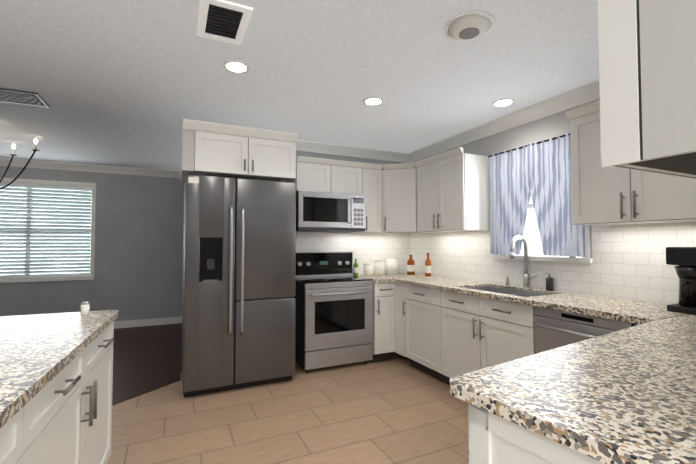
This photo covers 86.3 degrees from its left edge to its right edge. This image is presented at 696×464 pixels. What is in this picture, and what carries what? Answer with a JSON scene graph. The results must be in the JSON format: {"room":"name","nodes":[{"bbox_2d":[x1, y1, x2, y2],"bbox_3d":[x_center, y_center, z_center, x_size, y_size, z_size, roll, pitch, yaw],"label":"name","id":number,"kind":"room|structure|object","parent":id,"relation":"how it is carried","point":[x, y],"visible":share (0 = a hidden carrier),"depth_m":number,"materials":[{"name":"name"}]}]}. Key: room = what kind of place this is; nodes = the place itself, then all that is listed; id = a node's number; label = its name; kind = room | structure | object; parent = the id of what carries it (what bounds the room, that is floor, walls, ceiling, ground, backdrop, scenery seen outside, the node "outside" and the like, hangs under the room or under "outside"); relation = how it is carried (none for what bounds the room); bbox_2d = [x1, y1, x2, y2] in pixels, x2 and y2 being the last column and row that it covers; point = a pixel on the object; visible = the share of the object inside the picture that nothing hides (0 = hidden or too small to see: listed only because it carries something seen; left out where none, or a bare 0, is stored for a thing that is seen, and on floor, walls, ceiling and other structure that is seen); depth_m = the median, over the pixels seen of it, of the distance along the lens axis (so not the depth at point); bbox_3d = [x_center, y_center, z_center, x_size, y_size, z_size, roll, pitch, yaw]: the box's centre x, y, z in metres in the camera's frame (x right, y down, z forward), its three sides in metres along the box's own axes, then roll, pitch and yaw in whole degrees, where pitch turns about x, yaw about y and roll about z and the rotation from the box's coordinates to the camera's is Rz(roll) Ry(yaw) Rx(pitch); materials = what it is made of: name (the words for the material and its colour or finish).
{"room":"kitchen","nodes":[
{"label":"kitchen","id":0,"kind":"room"},
{"bbox_2d":[0,166,184,320],"bbox_3d":[-4.383,0.224,5.268,4.020,2.440,0.120,1,-2,-25],"label":"wall","id":1,"kind":"structure","parent":0,"point":[138,262],"depth_m":5.67,"materials":[{"name":"grey paint"}]},
{"bbox_2d":[0,177,95,282],"bbox_3d":[-4.483,-0.023,5.206,2.080,1.930,0.140,1,-2,-25],"label":"dining room window","id":2,"kind":"structure","parent":1,"relation":"in","point":[92,231],"depth_m":5.35,"materials":[{"name":"white"}]},
{"bbox_2d":[0,182,91,278],"bbox_3d":[-4.474,-0.023,5.188,1.470,1.326,0.030,1,-2,-25],"label":"window blinds","id":3,"kind":"object","parent":2,"relation":"attached to","point":[82,190],"visible":0.98,"depth_m":5.26,"materials":[{"name":"white plastic"}]},
{"bbox_2d":[0,157,179,177],"bbox_3d":[-4.336,-0.948,5.205,4.020,0.100,0.100,1,-2,-25],"label":"crown molding","id":4,"kind":"structure","parent":1,"relation":"attached to","point":[40,164],"depth_m":5.45,"materials":[{"name":"white wood"}]},
{"bbox_2d":[114,316,181,328],"bbox_3d":[-4.354,1.385,5.170,4.020,0.106,0.015,1,-2,-25],"label":"baseboard","id":5,"kind":"structure","parent":1,"relation":"attached to","point":[145,322],"depth_m":5.74,"materials":[{"name":"white wood"}]},
{"bbox_2d":[112,323,181,405],"bbox_3d":[-3.694,1.396,3.776,4.020,0.004,3.100,1,-2,-25],"label":"floor","id":6,"kind":"structure","parent":0,"point":[146,359],"depth_m":4.09,"materials":[{"name":"brown wood"}]},
{"bbox_2d":[107,352,468,463],"bbox_3d":[-1.268,1.364,1.726,6.650,0.060,9.120,1,-2,-25],"label":"floor","id":7,"kind":"structure","parent":0,"point":[397,408],"depth_m":2.66,"materials":[{"name":"beige tile"}]},
{"bbox_2d":[0,386,55,463],"bbox_3d":[-0.854,0.838,-0.307,1.175,0.864,2.377,1,-2,-25],"label":"base cabinet","id":8,"kind":"object","parent":7,"relation":"on","point":[26,438],"depth_m":1.06,"materials":[{"name":"white wood"}]},
{"bbox_2d":[0,310,117,427],"bbox_3d":[-1.120,0.406,0.278,1.050,0.035,3.600,1,-2,-22],"label":"countertop","id":9,"kind":"structure","parent":8,"relation":"on","point":[39,352],"depth_m":1.37,"materials":[{"name":"stone"}]},
{"bbox_2d":[80,301,89,314],"bbox_3d":[-1.402,0.405,1.981,0.039,0.071,0.040,1,-2,-25],"label":"salt shaker","id":10,"kind":"object","parent":9,"relation":"on","point":[85,307],"visible":1,"depth_m":1.97,"materials":[{"name":"white ceramic"}]},
{"bbox_2d":[46,322,113,463],"bbox_3d":[-1.623,0.889,1.330,1.186,0.864,1.241,1,-2,-25],"label":"base cabinet","id":11,"kind":"object","parent":7,"relation":"on","point":[64,416],"depth_m":1.56,"materials":[{"name":"white wood"}]},
{"bbox_2d":[181,173,295,396],"bbox_3d":[-1.045,0.454,3.528,0.950,1.873,0.747,1,-2,-25],"label":"refrigerator","id":12,"kind":"object","parent":7,"relation":"on","point":[239,282],"visible":1,"depth_m":3.23,"materials":[{"name":"grey metal"}]},
{"bbox_2d":[294,251,372,371],"bbox_3d":[-0.178,0.810,4.011,0.756,1.190,0.607,1,-2,-25],"label":"range","id":13,"kind":"object","parent":7,"relation":"on","point":[333,297],"visible":0.9,"depth_m":3.82,"materials":[{"name":"grey metal"}]},
{"bbox_2d":[369,282,396,362],"bbox_3d":[0.271,0.980,4.253,0.255,0.864,0.586,1,-2,-25],"label":"base cabinet","id":14,"kind":"object","parent":7,"relation":"on","point":[384,343],"depth_m":4.00,"materials":[{"name":"white wood"}]},
{"bbox_2d":[353,274,392,282],"bbox_3d":[0.266,0.530,4.231,0.217,0.035,0.639,1,-2,-25],"label":"countertop","id":15,"kind":"structure","parent":14,"relation":"on","point":[376,278],"depth_m":4.04,"materials":[{"name":"stone"}]},
{"bbox_2d":[353,258,357,275],"bbox_3d":[0.093,0.412,4.433,0.057,0.210,0.057,1,-2,-25],"label":"dish soap bottle","id":16,"kind":"object","parent":15,"relation":"on","point":[355,268],"visible":1,"depth_m":4.41,"materials":[{"name":"green glass"}]},
{"bbox_2d":[363,262,372,275],"bbox_3d":[0.238,0.436,4.451,0.114,0.164,0.114,1,-2,-25],"label":"canister","id":17,"kind":"object","parent":15,"relation":"on","point":[367,268],"visible":1,"depth_m":4.40,"materials":[{"name":"white ceramic"}]},
{"bbox_2d":[397,283,400,354],"bbox_3d":[0.654,0.987,4.452,0.608,0.864,0.558,1,-2,-25],"label":"base cabinet","id":18,"kind":"object","parent":7,"relation":"on","point":[398,284],"depth_m":3.97,"materials":[{"name":"white wood"}]},
{"bbox_2d":[401,283,436,378],"bbox_3d":[0.989,0.965,3.749,0.611,0.864,0.580,1,-2,-25],"label":"base cabinet","id":19,"kind":"object","parent":7,"relation":"on","point":[418,304],"depth_m":3.66,"materials":[{"name":"white wood"}]},
{"bbox_2d":[437,289,534,384],"bbox_3d":[1.319,0.943,3.053,0.611,0.864,0.960,1,-2,-25],"label":"base cabinet","id":20,"kind":"object","parent":7,"relation":"on","point":[443,336],"depth_m":2.94,"materials":[{"name":"white wood"}]},
{"bbox_2d":[381,273,695,320],"bbox_3d":[1.348,0.490,2.951,0.640,0.035,3.879,1,-2,-25],"label":"countertop","id":21,"kind":"structure","parent":20,"relation":"on","point":[611,308],"depth_m":2.52,"materials":[{"name":"stone"}]},
{"bbox_2d":[374,259,384,274],"bbox_3d":[0.383,0.423,4.520,0.135,0.194,0.135,1,-2,-25],"label":"medium canister","id":22,"kind":"object","parent":21,"relation":"on","point":[379,266],"visible":1,"depth_m":4.47,"materials":[{"name":"white ceramic"}]},
{"bbox_2d":[386,256,397,274],"bbox_3d":[0.546,0.410,4.597,0.156,0.224,0.156,1,-2,-25],"label":"canister","id":23,"kind":"object","parent":21,"relation":"on","point":[391,265],"visible":1,"depth_m":4.53,"materials":[{"name":"white ceramic"}]},
{"bbox_2d":[407,253,414,274],"bbox_3d":[0.773,0.391,4.562,0.092,0.260,0.092,1,-2,-25],"label":"bottle","id":24,"kind":"object","parent":21,"relation":"on","point":[410,266],"visible":1,"depth_m":4.53,"materials":[{"name":"orange glass"}]},
{"bbox_2d":[425,253,430,276],"bbox_3d":[0.929,0.378,4.304,0.071,0.270,0.071,1,-2,-25],"label":"oil bottle","id":25,"kind":"object","parent":21,"relation":"on","point":[427,267],"visible":1,"depth_m":4.28,"materials":[{"name":"orange glass"}]},
{"bbox_2d":[462,286,552,296],"bbox_3d":[1.296,0.602,3.065,0.470,0.220,0.780,1,-2,-25],"label":"sink basin","id":26,"kind":"object","parent":21,"relation":"in","point":[515,292],"visible":0.02,"depth_m":3.27,"materials":[{"name":"silver metal"}]},
{"bbox_2d":[506,235,538,287],"bbox_3d":[1.442,0.254,3.207,0.218,0.452,0.339,1,-2,-25],"label":"faucet","id":27,"kind":"object","parent":21,"relation":"on","point":[526,282],"visible":1,"depth_m":3.18,"materials":[{"name":"silver metal"}]},
{"bbox_2d":[545,272,553,290],"bbox_3d":[1.624,0.398,3.005,0.079,0.149,0.056,1,-2,-25],"label":"soap dispenser","id":28,"kind":"object","parent":21,"relation":"on","point":[549,284],"visible":1,"depth_m":2.99,"materials":[{"name":"grey plastic"}]},
{"bbox_2d":[669,312,695,316],"bbox_3d":[1.987,0.447,1.589,0.390,0.035,0.868,1,-2,-25],"label":"countertop","id":29,"kind":"structure","parent":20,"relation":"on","point":[677,314],"depth_m":1.96,"materials":[{"name":"stone"}]},
{"bbox_2d":[666,247,695,314],"bbox_3d":[1.907,0.263,2.053,0.261,0.360,0.170,1,-2,-25],"label":"coffee maker","id":30,"kind":"object","parent":29,"relation":"on","point":[684,258],"visible":1,"depth_m":2.02,"materials":[{"name":"black plastic"}]},
{"bbox_2d":[468,403,604,463],"bbox_3d":[1.059,0.883,1.113,1.382,0.865,0.610,1,-2,-33],"label":"base cabinet","id":31,"kind":"object","parent":7,"relation":"on","point":[494,439],"visible":0.15,"depth_m":0.90,"materials":[{"name":"white wood"}]},
{"bbox_2d":[450,313,695,463],"bbox_3d":[1.038,0.433,1.140,1.470,0.035,0.868,1,-2,-25],"label":"countertop","id":32,"kind":"structure","parent":31,"relation":"on","point":[626,396],"depth_m":0.95,"materials":[{"name":"stone"}]},
{"bbox_2d":[534,306,634,353],"bbox_3d":[1.612,0.922,2.328,0.641,0.862,0.589,1,-2,-25],"label":"dishwasher","id":33,"kind":"object","parent":7,"relation":"on","point":[553,329],"visible":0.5,"depth_m":2.29,"materials":[{"name":"grey metal"}]},
{"bbox_2d":[0,0,598,170],"bbox_3d":[-1.297,-1.147,1.725,6.770,0.080,9.240,1,-2,-25],"label":"ceiling","id":34,"kind":"structure","parent":0,"point":[128,83],"depth_m":2.50,"materials":[{"name":"paint"}]},
{"bbox_2d":[0,139,38,188],"bbox_3d":[-3.790,-0.721,3.741,1.030,0.645,0.969,1,-2,-25],"label":"pendant chandelier","id":35,"kind":"object","parent":34,"relation":"hanging from","point":[13,146],"visible":1,"depth_m":4.01,"materials":[{"name":"black metal"}]},
{"bbox_2d":[0,88,49,107],"bbox_3d":[-2.617,-1.061,2.934,0.340,0.016,0.320,1,-2,-25],"label":"ceiling vent","id":36,"kind":"object","parent":34,"relation":"in","point":[20,97],"visible":1,"depth_m":2.93,"materials":[{"name":"grey metal"}]},
{"bbox_2d":[196,0,252,45],"bbox_3d":[-0.653,-1.094,1.940,0.240,0.012,0.360,1,-2,-25],"label":"ceiling vent","id":37,"kind":"object","parent":34,"relation":"in","point":[224,21],"visible":1,"depth_m":1.92,"materials":[{"name":"white metal"}]},
{"bbox_2d":[223,60,249,72],"bbox_3d":[-0.732,-1.081,2.434,0.169,0.007,0.169,-1,-2,26],"label":"recessed light","id":38,"kind":"object","parent":34,"relation":"in","point":[234,66],"depth_m":2.42,"materials":[{"name":"white plastic"}]},
{"bbox_2d":[363,97,383,105],"bbox_3d":[0.207,-1.063,3.022,0.169,0.007,0.169,1,-2,-31],"label":"recessed light","id":39,"kind":"object","parent":34,"relation":"in","point":[372,101],"depth_m":3.01,"materials":[{"name":"white plastic"}]},
{"bbox_2d":[444,11,494,40],"bbox_3d":[0.645,-1.077,1.979,0.256,0.044,0.256,1,-2,-25],"label":"ceiling detector","id":40,"kind":"object","parent":34,"relation":"attached to","point":[470,26],"visible":1,"depth_m":1.93,"materials":[{"name":"white plastic"}]},
{"bbox_2d":[492,98,514,106],"bbox_3d":[1.277,-1.062,3.052,0.169,0.007,0.169,1,-2,-31],"label":"recessed light","id":41,"kind":"object","parent":34,"relation":"in","point":[501,102],"depth_m":3.04,"materials":[{"name":"white plastic"}]},
{"bbox_2d":[296,151,405,232],"bbox_3d":[-0.838,0.233,5.547,2.634,2.440,2.650,1,-2,-25],"label":"wall","id":42,"kind":"structure","parent":0,"point":[336,157],"depth_m":4.47,"materials":[{"name":"grey paint"}]},
{"bbox_2d":[180,119,297,182],"bbox_3d":[-1.067,-0.704,3.576,0.980,0.410,0.762,1,-2,-25],"label":"upper cabinet","id":43,"kind":"object","parent":42,"relation":"attached to","point":[213,153],"visible":1,"depth_m":3.27,"materials":[{"name":"white wood"}]},
{"bbox_2d":[208,132,407,162],"bbox_3d":[-0.338,-0.977,4.299,2.370,0.100,0.100,1,-2,-25],"label":"crown molding","id":44,"kind":"structure","parent":42,"relation":"attached to","point":[301,145],"depth_m":4.46,"materials":[{"name":"white wood"}]},
{"bbox_2d":[296,232,409,274],"bbox_3d":[0.067,0.265,4.503,1.650,0.510,0.008,1,-2,-25],"label":"backsplash","id":45,"kind":"structure","parent":42,"relation":"attached to","point":[367,247],"depth_m":4.56,"materials":[{"name":"tile"}]},
{"bbox_2d":[294,156,436,233],"bbox_3d":[0.198,-0.388,4.243,1.647,0.780,0.628,1,-2,-25],"label":"upper cabinet","id":46,"kind":"object","parent":42,"relation":"attached to","point":[391,201],"visible":0.83,"depth_m":4.23,"materials":[{"name":"white wood"}]},
{"bbox_2d":[296,191,364,231],"bbox_3d":[-0.231,-0.214,4.130,0.776,0.405,0.444,1,-2,-25],"label":"microwave","id":47,"kind":"object","parent":46,"relation":"attached to","point":[327,212],"visible":1,"depth_m":3.97,"materials":[{"name":"grey metal"}]},
{"bbox_2d":[411,99,636,300],"bbox_3d":[2.250,0.121,1.965,0.120,2.440,6.470,1,-2,-25],"label":"wall","id":48,"kind":"structure","parent":0,"point":[550,126],"depth_m":3.31,"materials":[{"name":"paint"}]},
{"bbox_2d":[415,152,489,231],"bbox_3d":[1.084,-0.373,3.917,0.331,0.730,0.746,1,-2,-25],"label":"upper cabinet","id":49,"kind":"object","parent":48,"relation":"attached to","point":[453,193],"depth_m":3.65,"materials":[{"name":"white wood"}]},
{"bbox_2d":[408,80,599,162],"bbox_3d":[1.598,-1.013,3.120,0.100,0.100,3.890,1,-2,-25],"label":"crown molding","id":50,"kind":"structure","parent":48,"relation":"attached to","point":[582,95],"depth_m":3.30,"materials":[{"name":"white wood"}]},
{"bbox_2d":[493,197,591,264],"bbox_3d":[1.649,-0.236,3.192,0.145,1.490,1.380,1,-2,-25],"label":"kitchen window","id":51,"kind":"structure","parent":48,"relation":"in","point":[531,235],"depth_m":3.29,"materials":[{"name":"white glass"}]},
{"bbox_2d":[488,133,584,256],"bbox_3d":[1.549,-0.278,3.146,0.028,0.948,0.924,1,-2,-25],"label":"curtain","id":52,"kind":"object","parent":51,"relation":"hanging from","point":[539,173],"visible":0.85,"depth_m":3.09,"materials":[{"name":"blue fabric"}]},
{"bbox_2d":[410,222,695,304],"bbox_3d":[1.641,0.222,3.098,0.008,0.510,3.882,1,-2,-25],"label":"backsplash","id":53,"kind":"structure","parent":48,"relation":"attached to","point":[628,261],"depth_m":2.71,"materials":[{"name":"tile"}]},
{"bbox_2d":[567,108,695,225],"bbox_3d":[1.924,-0.428,2.144,0.331,0.730,1.100,1,-2,-25],"label":"upper cabinet","id":54,"kind":"object","parent":48,"relation":"attached to","point":[610,195],"depth_m":2.33,"materials":[{"name":"white wood"}]},
{"bbox_3d":[1.611,0.087,0.872,1.970,2.440,0.120,1,-2,-25],"label":"wall","id":55,"kind":"structure","parent":0,"visible":0},
{"bbox_2d":[598,0,695,178],"bbox_3d":[1.122,-0.638,0.935,1.041,0.984,0.330,1,-2,-25],"label":"upper cabinet","id":56,"kind":"object","parent":55,"relation":"attached to","point":[647,67],"visible":1,"depth_m":0.76,"materials":[{"name":"white wood"}]}
]}

